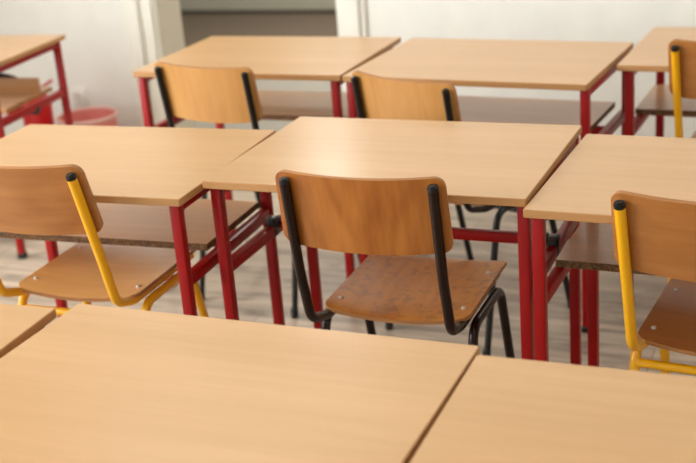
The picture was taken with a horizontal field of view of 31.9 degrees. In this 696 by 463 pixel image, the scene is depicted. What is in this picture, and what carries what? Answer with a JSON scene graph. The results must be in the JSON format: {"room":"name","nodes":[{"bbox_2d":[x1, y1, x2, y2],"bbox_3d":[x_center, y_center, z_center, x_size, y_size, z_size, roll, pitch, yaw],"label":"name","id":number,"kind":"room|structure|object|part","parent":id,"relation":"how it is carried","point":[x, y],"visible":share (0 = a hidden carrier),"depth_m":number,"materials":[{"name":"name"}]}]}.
{"room":"classroom","nodes":[
{"label":"classroom","id":0,"kind":"room"},
{"bbox_2d":[179,0,335,9],"bbox_3d":[-0.250,-2.433,6.901,7.100,3.000,3.600,4,22,22],"label":"wall","id":1,"kind":"structure","parent":0,"point":[184,4],"depth_m":9.18,"materials":[{"name":"grey paint"}]},
{"bbox_2d":[180,9,336,13],"bbox_3d":[0.432,-1.583,8.744,6.900,0.028,0.015,4,22,22],"label":"baseboard","id":2,"kind":"structure","parent":1,"relation":"attached to","point":[333,11],"depth_m":9.18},
{"bbox_2d":[0,0,695,141],"bbox_3d":[0.993,-1.637,4.484,8.400,3.000,0.200,4,22,22],"label":"wall","id":3,"kind":"structure","parent":0,"point":[95,55],"depth_m":4.97,"materials":[{"name":"white paint"}]},
{"bbox_2d":[71,89,87,105],"bbox_3d":[-1.268,-0.632,5.737,0.082,0.082,0.015,4,22,22],"label":"wall socket","id":4,"kind":"object","parent":3,"relation":"attached to","point":[79,96],"visible":1,"depth_m":5.73,"materials":[{"name":"white plastic"}]},
{"bbox_2d":[121,0,165,126],"bbox_3d":[-0.968,-1.363,5.296,0.169,2.220,0.042,4,22,22],"label":"trim","id":5,"kind":"structure","parent":3,"relation":"attached to","point":[141,23],"depth_m":5.47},
{"bbox_2d":[156,0,194,127],"bbox_3d":[-0.434,-1.318,5.232,0.881,2.100,0.188,4,22,22],"label":"trim","id":6,"kind":"structure","parent":3,"relation":"attached to","point":[169,13],"depth_m":5.55,"materials":[{"name":"beige paint"}]},
{"bbox_2d":[335,0,366,91],"bbox_3d":[-0.022,-1.300,4.920,0.124,2.220,0.034,4,22,22],"label":"trim","id":7,"kind":"structure","parent":3,"relation":"attached to","point":[351,14],"depth_m":5.06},
{"bbox_2d":[0,14,695,376],"bbox_3d":[-0.355,0.564,3.313,9.750,0.100,11.750,4,22,22],"label":"floor","id":8,"kind":"structure","parent":0,"point":[252,285],"depth_m":4.17,"materials":[{"name":"grey wood"}]},
{"bbox_2d":[0,304,56,357],"bbox_3d":[-0.930,0.572,2.171,0.750,0.766,0.548,3,22,19],"label":"school desk","id":9,"kind":"object","parent":8,"relation":"on","point":[18,323],"visible":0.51,"depth_m":2.11,"materials":[{"name":"brown wood"}]},
{"bbox_2d":[0,34,72,258],"bbox_3d":[-1.526,-0.346,4.803,0.750,0.746,0.548,2,21,18],"label":"school desk","id":10,"kind":"object","parent":8,"relation":"on","point":[15,50],"visible":0.78,"depth_m":4.72,"materials":[{"name":"brown wood"}]},
{"bbox_2d":[0,73,17,77],"bbox_3d":[-1.435,-0.608,4.904,0.240,0.068,0.068,4,22,22],"label":"pouch","id":11,"kind":"object","parent":10,"relation":"on","point":[2,75],"visible":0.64,"depth_m":4.86,"materials":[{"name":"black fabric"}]},
{"bbox_3d":[-1.258,-0.249,4.494,0.025,0.715,0.045,2,21,18],"label":"leg","id":12,"kind":"part","parent":10,"relation":"part of","materials":[{"name":"red metal"}]},
{"bbox_2d":[0,87,51,112],"bbox_3d":[-1.547,-0.525,4.830,0.649,0.017,0.340,2,21,18],"label":"shelf","id":13,"kind":"object","parent":10,"relation":"attached to","point":[11,98],"depth_m":4.77,"materials":[{"name":"laminate"}]},
{"bbox_3d":[-1.217,-0.652,4.575,0.021,0.025,0.449,2,21,18],"label":"rail","id":14,"kind":"part","parent":10,"relation":"part of","materials":[{"name":"red metal"}]},
{"bbox_3d":[-1.124,-0.410,4.897,0.025,0.715,0.045,2,21,18],"label":"leg","id":15,"kind":"part","parent":10,"relation":"part of","materials":[{"name":"red metal"}]},
{"bbox_2d":[20,79,54,126],"bbox_3d":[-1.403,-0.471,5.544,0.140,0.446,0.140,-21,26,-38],"label":"bucket","id":16,"kind":"object","parent":8,"relation":"on","point":[46,116],"visible":0.17,"depth_m":5.47,"materials":[{"name":"red plastic"}]},
{"bbox_3d":[-1.365,-0.651,5.473,0.081,0.066,0.016,-5,20,-1],"label":"handle","id":17,"kind":"part","parent":16,"relation":"part of","materials":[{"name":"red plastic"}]},
{"bbox_2d":[55,106,117,125],"bbox_3d":[-1.158,-0.390,5.495,0.278,0.292,0.278,4,22,22],"label":"waste bin","id":18,"kind":"object","parent":8,"relation":"on","point":[94,115],"visible":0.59,"depth_m":5.54,"materials":[{"name":"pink plastic"}]},
{"bbox_2d":[0,164,208,316],"bbox_3d":[-0.625,0.161,3.069,0.398,0.867,0.570,3,22,20],"label":"chair","id":19,"kind":"object","parent":8,"relation":"on","point":[55,199],"visible":0.83,"depth_m":2.91,"materials":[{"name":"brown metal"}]},
{"bbox_3d":[-0.740,-0.074,2.741,0.378,0.183,0.076,3,22,20],"label":"backrest","id":20,"kind":"part","parent":19,"relation":"part of","materials":[{"name":"brown wood"}]},
{"bbox_3d":[-0.761,0.314,3.244,0.032,0.460,0.457,3,22,20],"label":"leg frame","id":21,"kind":"part","parent":19,"relation":"part of","materials":[{"name":"yellow metal"}]},
{"bbox_3d":[-0.606,0.093,3.108,0.346,0.023,0.368,3,22,20],"label":"seat","id":22,"kind":"part","parent":19,"relation":"part of","materials":[{"name":"brown wood"}]},
{"bbox_3d":[-0.424,0.333,3.118,0.032,0.460,0.457,3,22,20],"label":"leg frame","id":23,"kind":"part","parent":19,"relation":"part of","materials":[{"name":"yellow metal"}]},
{"bbox_2d":[0,124,284,324],"bbox_3d":[-0.602,0.172,3.177,0.750,0.766,0.548,3,22,20],"label":"school desk","id":24,"kind":"object","parent":8,"relation":"on","point":[146,185],"visible":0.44,"depth_m":3.06,"materials":[{"name":"brown wood"}]},
{"bbox_3d":[-0.850,0.079,3.491,0.025,0.735,0.045,3,22,20],"label":"leg","id":25,"kind":"part","parent":24,"relation":"part of","materials":[{"name":"red metal"}]},
{"bbox_2d":[0,199,258,250],"bbox_3d":[-0.609,-0.034,3.172,0.688,0.017,0.310,3,22,20],"label":"shelf","id":26,"kind":"object","parent":24,"relation":"attached to","point":[123,224],"depth_m":3.08,"materials":[{"name":"laminate"}]},
{"bbox_3d":[-0.355,0.273,2.859,0.025,0.735,0.045,3,22,20],"label":"leg","id":27,"kind":"part","parent":24,"relation":"part of","materials":[{"name":"red metal"}]},
{"bbox_3d":[-0.305,-0.138,2.934,0.021,0.025,0.449,3,22,20],"label":"rail","id":28,"kind":"part","parent":24,"relation":"part of","materials":[{"name":"red metal"}]},
{"bbox_3d":[-0.202,0.114,3.256,0.025,0.735,0.045,3,22,20],"label":"leg","id":29,"kind":"part","parent":24,"relation":"part of","materials":[{"name":"red metal"}]},
{"bbox_2d":[0,304,479,462],"bbox_3d":[-0.212,0.606,1.922,0.742,0.766,0.548,4,22,22],"label":"school desk","id":30,"kind":"object","parent":8,"relation":"on","point":[96,384],"visible":0.88,"depth_m":1.80,"materials":[{"name":"brown wood"}]},
{"bbox_2d":[154,62,359,317],"bbox_3d":[-0.275,-0.195,3.995,0.402,0.836,0.560,8,24,30],"label":"chair","id":31,"kind":"object","parent":8,"relation":"on","point":[203,94],"visible":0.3,"depth_m":3.68,"materials":[{"name":"brown wood"}]},
{"bbox_3d":[-0.432,-0.418,3.689,0.375,0.182,0.055,8,24,30],"label":"backrest","id":32,"kind":"part","parent":31,"relation":"part of","materials":[{"name":"brown wood"}]},
{"bbox_3d":[-0.393,-0.050,4.193,0.029,0.426,0.454,8,24,30],"label":"leg frame","id":33,"kind":"part","parent":31,"relation":"part of","materials":[{"name":"black metal"}]},
{"bbox_3d":[-0.079,-0.007,4.008,0.029,0.426,0.454,8,24,30],"label":"leg frame","id":34,"kind":"part","parent":31,"relation":"part of","materials":[{"name":"black metal"}]},
{"bbox_2d":[133,36,400,281],"bbox_3d":[-0.230,-0.231,4.176,0.732,0.769,0.548,4,22,22],"label":"school desk","id":35,"kind":"object","parent":8,"relation":"on","point":[268,57],"visible":0.37,"depth_m":4.03,"materials":[{"name":"brown wood"}]},
{"bbox_3d":[-0.641,-0.170,4.112,0.025,0.738,0.045,4,22,22],"label":"leg","id":36,"kind":"part","parent":35,"relation":"part of","materials":[{"name":"red metal"}]},
{"bbox_3d":[-0.470,-0.329,4.502,0.025,0.738,0.045,4,22,22],"label":"leg","id":37,"kind":"part","parent":35,"relation":"part of","materials":[{"name":"red metal"}]},
{"bbox_2d":[258,90,348,119],"bbox_3d":[-0.234,-0.435,4.172,0.670,0.017,0.310,4,22,22],"label":"shelf","id":38,"kind":"object","parent":35,"relation":"attached to","point":[275,105],"depth_m":4.12,"materials":[{"name":"laminate"}]},
{"bbox_3d":[-0.008,-0.126,3.854,0.025,0.738,0.045,4,22,22],"label":"leg","id":39,"kind":"part","parent":35,"relation":"part of","materials":[{"name":"red metal"}]},
{"bbox_2d":[202,116,581,364],"bbox_3d":[0.147,0.178,2.981,0.750,0.777,0.548,4,22,22],"label":"school desk","id":40,"kind":"object","parent":8,"relation":"on","point":[480,163],"visible":0.59,"depth_m":2.83,"materials":[{"name":"brown wood"}]},
{"bbox_3d":[-0.269,0.238,2.919,0.025,0.746,0.045,4,22,22],"label":"leg","id":41,"kind":"part","parent":40,"relation":"part of","materials":[{"name":"red metal"}]},
{"bbox_3d":[-0.099,0.080,3.309,0.025,0.746,0.045,4,22,22],"label":"leg","id":42,"kind":"part","parent":40,"relation":"part of","materials":[{"name":"red metal"}]},
{"bbox_3d":[0.395,0.285,2.649,0.025,0.746,0.045,4,22,22],"label":"leg","id":43,"kind":"part","parent":40,"relation":"part of","materials":[{"name":"red metal"}]},
{"bbox_3d":[0.453,-0.132,2.719,0.021,0.025,0.449,4,22,22],"label":"rail","id":44,"kind":"part","parent":40,"relation":"part of","materials":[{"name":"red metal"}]},
{"bbox_3d":[0.565,0.126,3.039,0.025,0.746,0.045,4,22,22],"label":"leg","id":45,"kind":"part","parent":40,"relation":"part of","materials":[{"name":"red metal"}]},
{"bbox_2d":[275,169,514,357],"bbox_3d":[0.146,0.185,2.871,0.405,0.841,0.562,4,22,21],"label":"chair","id":46,"kind":"object","parent":8,"relation":"on","point":[387,220],"visible":1,"depth_m":2.60,"materials":[{"name":"brown wood"}]},
{"bbox_3d":[0.007,0.339,3.047,0.032,0.433,0.457,4,22,21],"label":"leg frame","id":47,"kind":"part","parent":46,"relation":"part of","materials":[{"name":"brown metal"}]},
{"bbox_3d":[0.028,-0.037,2.545,0.386,0.182,0.055,4,22,21],"label":"backrest","id":48,"kind":"part","parent":46,"relation":"part of","materials":[{"name":"brown wood"}]},
{"bbox_3d":[0.165,0.133,2.912,0.353,0.023,0.368,4,22,21],"label":"seat","id":49,"kind":"part","parent":46,"relation":"part of","materials":[{"name":"brown wood"}]},
{"bbox_3d":[0.348,0.361,2.913,0.032,0.433,0.457,4,22,21],"label":"leg frame","id":50,"kind":"part","parent":46,"relation":"part of","materials":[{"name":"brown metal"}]},
{"bbox_2d":[351,70,569,355],"bbox_3d":[0.351,-0.106,3.618,0.402,0.836,0.560,14,27,41],"label":"chair","id":51,"kind":"object","parent":8,"relation":"on","point":[376,97],"visible":0.38,"depth_m":3.36,"materials":[{"name":"brown wood"}]},
{"bbox_3d":[0.153,-0.338,3.344,0.375,0.182,0.055,14,27,41],"label":"backrest","id":52,"kind":"part","parent":51,"relation":"part of","materials":[{"name":"brown wood"}]},
{"bbox_3d":[0.264,0.028,3.839,0.029,0.426,0.454,14,27,41],"label":"leg frame","id":53,"kind":"part","parent":51,"relation":"part of","materials":[{"name":"black metal"}]},
{"bbox_3d":[0.389,-0.153,3.647,0.353,0.023,0.368,14,27,41],"label":"seat","id":54,"kind":"part","parent":51,"relation":"part of","materials":[{"name":"brown wood"}]},
{"bbox_3d":[0.531,0.096,3.597,0.029,0.426,0.454,14,27,41],"label":"leg frame","id":55,"kind":"part","parent":51,"relation":"part of","materials":[{"name":"black metal"}]},
{"bbox_2d":[342,38,633,332],"bbox_3d":[0.466,-0.173,3.872,0.755,0.766,0.548,6,23,26],"label":"school desk","id":56,"kind":"object","parent":8,"relation":"on","point":[582,66],"visible":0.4,"depth_m":3.72,"materials":[{"name":"brown wood"}]},
{"bbox_3d":[0.041,-0.122,3.838,0.025,0.735,0.045,6,23,26],"label":"leg","id":57,"kind":"part","parent":56,"relation":"part of","materials":[{"name":"red metal"}]},
{"bbox_2d":[457,95,614,130],"bbox_3d":[0.467,-0.378,3.866,0.691,0.017,0.310,6,23,26],"label":"shelf","id":58,"kind":"object","parent":56,"relation":"attached to","point":[472,108],"depth_m":3.82,"materials":[{"name":"laminate"}]},
{"bbox_3d":[0.693,-0.059,3.525,0.025,0.735,0.045,6,23,26],"label":"leg","id":59,"kind":"part","parent":56,"relation":"part of","materials":[{"name":"red metal"}]},
{"bbox_3d":[0.764,-0.469,3.591,0.021,0.025,0.449,6,23,26],"label":"rail","id":60,"kind":"part","parent":56,"relation":"part of","materials":[{"name":"red metal"}]},
{"bbox_3d":[0.890,-0.215,3.904,0.025,0.735,0.045,6,23,26],"label":"leg","id":61,"kind":"part","parent":56,"relation":"part of","materials":[{"name":"red metal"}]},
{"bbox_2d":[410,355,695,462],"bbox_3d":[0.474,0.664,1.615,0.750,0.766,0.548,4,22,22],"label":"school desk","id":62,"kind":"object","parent":8,"relation":"on","point":[502,409],"visible":1,"depth_m":1.66,"materials":[{"name":"brown wood"}]},
{"bbox_2d":[523,134,695,366],"bbox_3d":[0.832,0.247,2.662,0.750,0.766,0.548,5,22,24],"label":"school desk","id":63,"kind":"object","parent":8,"relation":"on","point":[581,189],"visible":0.76,"depth_m":2.62,"materials":[{"name":"brown wood"}]},
{"bbox_3d":[0.419,0.303,2.609,0.025,0.735,0.045,5,22,24],"label":"leg","id":64,"kind":"part","parent":63,"relation":"part of","materials":[{"name":"red metal"}]},
{"bbox_3d":[0.601,0.146,2.994,0.025,0.735,0.045,5,22,24],"label":"leg","id":65,"kind":"part","parent":63,"relation":"part of","materials":[{"name":"red metal"}]},
{"bbox_2d":[555,222,656,275],"bbox_3d":[0.830,0.041,2.656,0.688,0.017,0.310,5,22,24],"label":"shelf","id":66,"kind":"object","parent":63,"relation":"attached to","point":[590,247],"depth_m":2.69,"materials":[{"name":"laminate"}]},
{"bbox_2d":[611,190,695,374],"bbox_3d":[0.811,0.241,2.582,0.405,0.837,0.570,6,23,27],"label":"chair","id":67,"kind":"object","parent":8,"relation":"on","point":[653,235],"visible":0.99,"depth_m":2.35,"materials":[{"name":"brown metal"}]},
{"bbox_3d":[0.686,0.387,2.773,0.032,0.430,0.457,6,23,27],"label":"leg frame","id":68,"kind":"part","parent":67,"relation":"part of","materials":[{"name":"yellow metal"}]},
{"bbox_3d":[0.679,0.019,2.267,0.385,0.183,0.076,6,23,27],"label":"backrest","id":69,"kind":"part","parent":67,"relation":"part of","materials":[{"name":"brown wood"}]},
{"bbox_3d":[0.837,0.189,2.623,0.353,0.023,0.368,6,23,27],"label":"seat","id":70,"kind":"part","parent":67,"relation":"part of","materials":[{"name":"brown wood"}]},
{"bbox_2d":[617,27,695,280],"bbox_3d":[1.264,-0.192,3.749,0.750,0.766,0.548,5,22,24],"label":"school desk","id":71,"kind":"object","parent":8,"relation":"on","point":[650,54],"visible":0.55,"depth_m":3.73,"materials":[{"name":"brown wood"}]},
{"bbox_3d":[0.857,-0.136,3.697,0.025,0.735,0.045,5,22,24],"label":"leg","id":72,"kind":"part","parent":71,"relation":"part of","materials":[{"name":"red metal"}]},
{"bbox_3d":[1.043,-0.293,4.080,0.025,0.735,0.045,5,22,24],"label":"leg","id":73,"kind":"part","parent":71,"relation":"part of","materials":[{"name":"red metal"}]},
{"bbox_2d":[635,84,695,115],"bbox_3d":[1.262,-0.397,3.743,0.688,0.017,0.310,5,22,24],"label":"shelf","id":74,"kind":"object","parent":71,"relation":"attached to","point":[659,100],"depth_m":3.77,"materials":[{"name":"laminate"}]},
{"bbox_2d":[667,39,695,283],"bbox_3d":[1.202,-0.206,3.667,0.405,0.861,0.570,6,23,26],"label":"chair","id":75,"kind":"object","parent":8,"relation":"on","point":[681,53],"visible":0.48,"depth_m":3.41,"materials":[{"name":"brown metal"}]},
{"bbox_3d":[1.074,-0.439,3.346,0.385,0.183,0.076,6,23,26],"label":"backrest","id":76,"kind":"part","parent":75,"relation":"part of","materials":[{"name":"brown wood"}]}
]}

